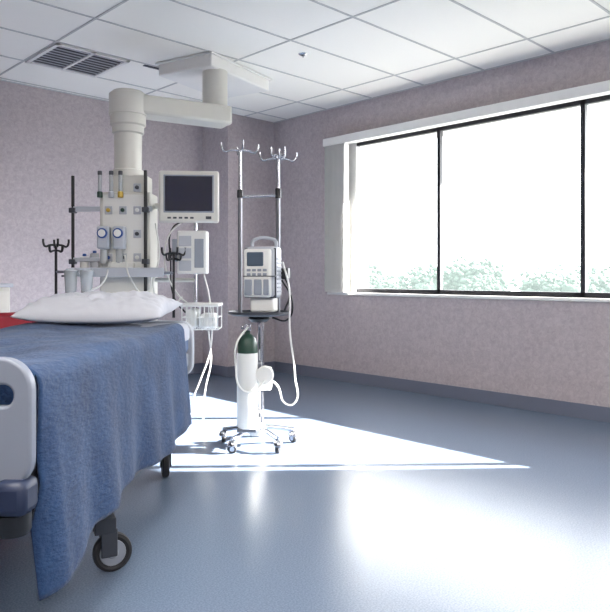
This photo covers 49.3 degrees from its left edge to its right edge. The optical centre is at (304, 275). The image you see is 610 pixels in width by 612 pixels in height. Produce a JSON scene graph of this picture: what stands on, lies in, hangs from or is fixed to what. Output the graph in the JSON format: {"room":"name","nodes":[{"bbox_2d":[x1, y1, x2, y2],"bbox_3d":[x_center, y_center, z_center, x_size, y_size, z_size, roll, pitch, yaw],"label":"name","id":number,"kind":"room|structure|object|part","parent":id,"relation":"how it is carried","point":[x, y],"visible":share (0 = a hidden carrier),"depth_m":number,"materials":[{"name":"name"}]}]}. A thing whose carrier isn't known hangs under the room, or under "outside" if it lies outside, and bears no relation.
{"room":"hospital room","nodes":[
{"label":"hospital room","id":0,"kind":"room"},
{"bbox_2d":[0,81,202,363],"bbox_3d":[-3.092,-0.330,5.611,6.980,2.800,0.200,0,0,-44],"label":"wall","id":1,"kind":"structure","parent":0,"point":[48,137],"depth_m":6.22,"materials":[{"name":"paint"}]},
{"bbox_2d":[189,361,274,376],"bbox_3d":[-2.863,1.015,5.366,6.568,0.110,0.472,0,0,-44],"label":"baseboard","id":2,"kind":"structure","parent":1,"relation":"attached to","point":[225,371],"depth_m":7.22,"materials":[{"name":"plastic"}]},
{"bbox_2d":[143,65,158,69],"bbox_3d":[-1.216,-1.721,5.530,0.280,0.007,0.030,0,0,-44],"label":"ceiling track slot","id":3,"kind":"object","parent":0,"point":[148,66],"depth_m":5.48,"materials":[{"name":"black metal"}]},
{"bbox_2d":[203,114,274,366],"bbox_3d":[-0.739,-0.330,7.436,0.660,2.800,0.460,0,0,-44],"label":"wall column","id":4,"kind":"structure","parent":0,"point":[258,176],"depth_m":7.20,"materials":[{"name":"paint"}]},
{"bbox_2d":[0,371,609,611],"bbox_3d":[0.001,1.130,2.426,6.980,0.120,9.080,0,0,-44],"label":"floor","id":5,"kind":"structure","parent":0,"point":[383,499],"depth_m":2.97,"materials":[{"name":"laminate"}]},
{"bbox_2d":[0,283,12,312],"bbox_3d":[-2.741,0.565,5.343,0.590,1.010,0.555,0,0,-44],"label":"base cabinet","id":6,"kind":"object","parent":5,"relation":"on","point":[4,287],"visible":0.33,"depth_m":5.32,"materials":[{"name":"beige wood"}]},
{"bbox_2d":[0,312,33,328],"bbox_3d":[-2.029,0.664,4.763,0.640,0.789,0.552,0,0,-35],"label":"chair","id":7,"kind":"object","parent":5,"relation":"on","point":[6,320],"visible":0.02,"depth_m":4.89,"materials":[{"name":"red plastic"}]},
{"bbox_2d":[0,320,193,600],"bbox_3d":[-1.117,0.641,2.744,1.014,0.858,2.098,0,0,2],"label":"hospital bed","id":8,"kind":"object","parent":5,"relation":"on","point":[85,408],"visible":0.99,"depth_m":2.14,"materials":[{"name":"blue fabric"}]},
{"bbox_3d":[-1.150,0.385,1.750,0.890,0.346,0.036,0,0,2],"label":"footboard","id":9,"kind":"part","parent":8,"relation":"part of","materials":[{"name":"grey plastic"}]},
{"bbox_2d":[10,290,182,323],"bbox_3d":[-1.080,0.159,3.528,0.770,0.167,0.448,0,0,4],"label":"pillow","id":10,"kind":"object","parent":8,"relation":"on","point":[89,307],"visible":1,"depth_m":3.35,"materials":[{"name":"fabric"}]},
{"bbox_3d":[-1.107,0.350,2.764,0.850,0.160,1.910,0,0,2],"label":"mattress","id":11,"kind":"part","parent":8,"relation":"part of","materials":[{"name":"blue fabric"}]},
{"bbox_3d":[-1.065,0.410,3.768,0.876,0.316,0.046,0,0,2],"label":"headboard","id":12,"kind":"part","parent":8,"relation":"part of","materials":[{"name":"grey plastic"}]},
{"bbox_2d":[219,140,298,453],"bbox_3d":[-0.297,0.116,4.223,0.511,1.906,0.484,0,0,0],"label":"stand","id":13,"kind":"object","parent":5,"relation":"on","point":[264,273],"visible":1,"depth_m":4.06,"materials":[{"name":"metal"}]},
{"bbox_2d":[219,427,227,436],"bbox_3d":[-0.523,0.998,4.273,0.060,0.055,0.060,0,0,0],"label":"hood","id":14,"kind":"object","parent":13,"relation":"attached to","point":[223,433],"depth_m":4.25,"materials":[{"name":"silver metal"}]},
{"bbox_2d":[227,437,236,446],"bbox_3d":[-0.438,0.998,4.010,0.060,0.055,0.060,0,0,0],"label":"hood","id":15,"kind":"object","parent":13,"relation":"attached to","point":[232,443],"depth_m":3.99,"materials":[{"name":"silver metal"}]},
{"bbox_2d":[228,310,288,316],"bbox_3d":[-0.290,0.235,4.200,0.390,0.026,0.390,0,0,0],"label":"tray","id":16,"kind":"object","parent":13,"relation":"on","point":[242,313],"depth_m":4.07,"materials":[{"name":"grey plastic"}]},
{"bbox_3d":[-0.253,-0.208,4.108,0.177,0.078,0.022,0,0,14],"label":"pump handle","id":17,"kind":"part","parent":13,"relation":"part of","materials":[{"name":"grey plastic"}]},
{"bbox_2d":[273,437,282,446],"bbox_3d":[-0.162,0.998,4.010,0.060,0.055,0.060,0,0,0],"label":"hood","id":18,"kind":"object","parent":13,"relation":"attached to","point":[278,443],"depth_m":3.99,"materials":[{"name":"silver metal"}]},
{"bbox_3d":[-0.144,0.145,4.199,0.139,0.294,0.064,0,0,9],"label":"power cord","id":19,"kind":"part","parent":13,"relation":"part of","materials":[{"name":"black plastic"}]},
{"bbox_2d":[288,427,297,436],"bbox_3d":[-0.076,0.998,4.273,0.060,0.055,0.060,0,0,0],"label":"hood","id":20,"kind":"object","parent":13,"relation":"attached to","point":[293,433],"depth_m":4.25,"materials":[{"name":"silver metal"}]},
{"bbox_2d":[0,0,609,121],"bbox_3d":[0.001,-1.790,2.426,6.980,0.120,9.080,0,0,-44],"label":"ceiling","id":21,"kind":"structure","parent":0,"point":[444,26],"depth_m":4.80,"materials":[{"name":"tile"}]},
{"bbox_2d":[25,43,129,77],"bbox_3d":[-1.824,-1.718,5.331,0.600,0.012,0.600,0,0,-44],"label":"ceiling air vent","id":22,"kind":"object","parent":21,"relation":"in","point":[58,56],"depth_m":5.31,"materials":[{"name":"white metal"}]},
{"bbox_2d":[42,68,231,419],"bbox_3d":[-1.219,-0.289,5.030,1.283,2.682,0.815,0,0,0],"label":"pendant","id":23,"kind":"object","parent":21,"relation":"hanging from","point":[128,244],"visible":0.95,"depth_m":4.81,"materials":[{"name":"beige plastic"}]},
{"bbox_2d":[63,269,77,292],"bbox_3d":[-1.644,0.041,4.670,0.097,0.186,0.097,0,0,0],"label":"canister","id":24,"kind":"object","parent":23,"relation":"on","point":[70,276],"depth_m":4.64,"materials":[{"name":"clear plastic"}]},
{"bbox_2d":[80,256,88,267],"bbox_3d":[-1.615,-0.090,4.870,0.064,0.106,0.064,0,0,0],"label":"bottle","id":25,"kind":"object","parent":23,"relation":"on","point":[84,260],"depth_m":4.84,"materials":[{"name":"white plastic"}]},
{"bbox_2d":[79,269,93,292],"bbox_3d":[-1.533,0.041,4.670,0.097,0.186,0.097,0,0,0],"label":"canister","id":26,"kind":"object","parent":23,"relation":"on","point":[86,276],"depth_m":4.64,"materials":[{"name":"clear plastic"}]},
{"bbox_2d":[90,253,98,267],"bbox_3d":[-1.540,-0.102,4.870,0.064,0.129,0.064,0,0,0],"label":"bottle","id":27,"kind":"object","parent":23,"relation":"on","point":[94,257],"depth_m":4.84,"materials":[{"name":"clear plastic"}]},
{"bbox_2d":[100,249,107,263],"bbox_3d":[-1.444,-0.141,4.775,0.052,0.104,0.052,0,0,0],"label":"jar","id":28,"kind":"object","parent":23,"relation":"on","point":[103,252],"depth_m":4.76,"materials":[{"name":"clear plastic"}]},
{"bbox_2d":[105,206,111,213],"bbox_3d":[-1.421,-0.476,4.812,0.056,0.060,0.009,0,0,0],"label":"outlet","id":29,"kind":"object","parent":23,"relation":"attached to","point":[108,209],"depth_m":4.81,"materials":[{"name":"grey plastic"}]},
{"bbox_2d":[108,253,111,261],"bbox_3d":[-1.421,-0.134,4.812,0.056,0.060,0.009,0,0,0],"label":"outlet","id":30,"kind":"object","parent":23,"relation":"attached to","point":[109,254],"depth_m":4.81,"materials":[{"name":"blue plastic"}]},
{"bbox_2d":[116,249,122,262],"bbox_3d":[-1.332,-0.141,4.775,0.052,0.104,0.052,0,0,0],"label":"jar","id":31,"kind":"object","parent":23,"relation":"on","point":[119,252],"depth_m":4.75,"materials":[{"name":"clear plastic"}]},
{"bbox_2d":[70,268,169,276],"bbox_3d":[-1.339,-0.026,4.908,0.670,0.067,0.365,0,0,0],"label":"shelf","id":32,"kind":"object","parent":23,"relation":"attached to","point":[98,272],"depth_m":4.73,"materials":[{"name":"grey plastic"}]},
{"bbox_2d":[119,206,126,213],"bbox_3d":[-1.317,-0.476,4.812,0.056,0.060,0.009,0,0,0],"label":"outlet","id":33,"kind":"object","parent":23,"relation":"attached to","point":[122,209],"depth_m":4.81,"materials":[{"name":"green plastic"}]},
{"bbox_3d":[-1.306,-0.320,4.818,0.320,0.540,0.008,0,0,0],"label":"column panel","id":34,"kind":"part","parent":23,"relation":"part of","materials":[{"name":"white plastic"}]},
{"bbox_2d":[133,206,140,213],"bbox_3d":[-1.213,-0.476,4.812,0.056,0.060,0.009,0,0,0],"label":"outlet","id":35,"kind":"object","parent":23,"relation":"attached to","point":[136,209],"depth_m":4.81,"materials":[{"name":"white plastic"}]},
{"bbox_2d":[133,253,140,261],"bbox_3d":[-1.213,-0.134,4.812,0.056,0.060,0.009,0,0,0],"label":"outlet","id":36,"kind":"object","parent":23,"relation":"attached to","point":[136,256],"depth_m":4.81,"materials":[{"name":"white plastic"}]},
{"bbox_2d":[133,230,140,237],"bbox_3d":[-1.213,-0.305,4.812,0.056,0.060,0.009,0,0,0],"label":"outlet","id":37,"kind":"object","parent":23,"relation":"attached to","point":[136,233],"depth_m":4.81,"materials":[{"name":"grey plastic"}]},
{"bbox_2d":[133,183,140,191],"bbox_3d":[-1.213,-0.640,4.812,0.056,0.060,0.009,0,0,0],"label":"outlet","id":38,"kind":"object","parent":23,"relation":"attached to","point":[136,186],"depth_m":4.81,"materials":[{"name":"grey plastic"}]},
{"bbox_3d":[-0.941,-0.186,4.840,0.037,0.164,0.080,0,0,0],"label":"module handle","id":39,"kind":"part","parent":23,"relation":"part of","materials":[{"name":"grey plastic"}]},
{"bbox_3d":[-0.964,0.030,4.935,0.306,0.030,0.032,0,0,6],"label":"equipment pole arm","id":40,"kind":"part","parent":23,"relation":"part of","materials":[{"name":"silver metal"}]},
{"bbox_3d":[-0.971,-1.272,5.150,0.800,0.145,0.220,0,0,-30],"label":"ceiling arm","id":41,"kind":"part","parent":23,"relation":"part of","materials":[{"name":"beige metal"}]},
{"bbox_2d":[181,306,221,329],"bbox_3d":[-0.744,0.294,4.810,0.261,0.179,0.228,0,0,0],"label":"wire basket","id":42,"kind":"object","parent":23,"relation":"on","point":[194,317],"depth_m":4.72,"materials":[{"name":"white metal"}]},
{"bbox_2d":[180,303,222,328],"bbox_3d":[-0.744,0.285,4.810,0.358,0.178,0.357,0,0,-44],"label":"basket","id":43,"kind":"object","parent":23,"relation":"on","point":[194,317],"depth_m":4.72,"materials":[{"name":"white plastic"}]},
{"bbox_2d":[155,51,271,97],"bbox_3d":[-0.752,-1.672,5.612,0.580,0.105,0.860,0,0,30],"label":"ceiling mount","id":44,"kind":"object","parent":21,"relation":"attached to","point":[187,71],"depth_m":5.38,"materials":[{"name":"white metal"}]},
{"bbox_2d":[298,52,307,56],"bbox_3d":[-0.015,-1.717,5.180,0.076,0.026,0.076,0,0,-44],"label":"sprinkler head","id":45,"kind":"object","parent":21,"relation":"attached to","point":[302,54],"visible":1,"depth_m":5.16},
{"bbox_2d":[0,0,609,122],"bbox_3d":[0.001,-1.727,2.426,6.580,0.006,8.680,0,0,-44],"label":"grid","id":46,"kind":"object","parent":21,"relation":"attached to","point":[124,1],"visible":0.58,"depth_m":5.07,"materials":[{"name":"metal"}]},
{"bbox_2d":[275,40,609,406],"bbox_3d":[2.433,-0.330,4.787,0.200,2.800,8.680,0,0,-44],"label":"wall","id":47,"kind":"structure","parent":0,"point":[554,350],"depth_m":5.98,"materials":[{"name":"paint"}]},
{"bbox_2d":[349,143,359,291],"bbox_3d":[0.441,-0.590,6.839,0.060,1.520,0.280,0,0,-44],"label":"jamb","id":48,"kind":"structure","parent":47,"relation":"in","point":[354,151],"depth_m":6.74,"materials":[{"name":"white paint"}]},
{"bbox_2d":[274,361,609,422],"bbox_3d":[2.517,1.015,4.548,0.012,0.110,8.220,0,0,-44],"label":"baseboard","id":49,"kind":"structure","parent":47,"relation":"attached to","point":[578,410],"depth_m":5.75,"materials":[{"name":"plastic"}]},
{"bbox_2d":[323,80,609,291],"bbox_3d":[1.807,-0.623,5.218,0.093,1.565,4.570,0,0,-44],"label":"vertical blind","id":50,"kind":"object","parent":47,"relation":"attached to","point":[336,148],"visible":1,"depth_m":6.64,"materials":[{"name":"white paint"}]},
{"bbox_2d":[327,292,609,301],"bbox_3d":[1.851,0.179,5.282,0.095,0.026,4.560,0,0,-44],"label":"window sill","id":51,"kind":"structure","parent":47,"relation":"attached to","point":[329,293],"depth_m":5.61,"materials":[{"name":"white"}]},
{"bbox_2d":[357,94,609,297],"bbox_3d":[2.004,-0.590,5.228,0.050,1.520,4.210,0,0,-44],"label":"frame","id":52,"kind":"object","parent":47,"relation":"attached to","point":[583,104],"visible":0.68,"depth_m":5.46,"materials":[{"name":"metal"}]},
{"bbox_2d":[360,101,609,150],"bbox_3d":[2.711,-1.640,5.419,1.080,0.180,10.000,0,0,-44],"label":"overhang","id":53,"kind":"object","parent":47,"relation":"attached to","point":[601,105],"visible":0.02,"depth_m":6.85,"materials":[{"name":"concrete"}]},
{"label":"outside","id":54,"kind":"structure","parent":0,"visible":0},
{"bbox_3d":[74.269,8.170,113.919,254.720,0.200,460.000,0,0,-44],"label":"ground","id":55,"kind":"structure","parent":54,"visible":0},
{"bbox_2d":[360,256,609,292],"bbox_3d":[26.115,3.478,60.426,20.505,13.229,157.134,0,0,-44],"label":"treeline","id":56,"kind":"object","parent":55,"relation":"on","point":[462,277],"visible":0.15,"depth_m":64.71,"materials":[{"name":"green plant"}]}
]}

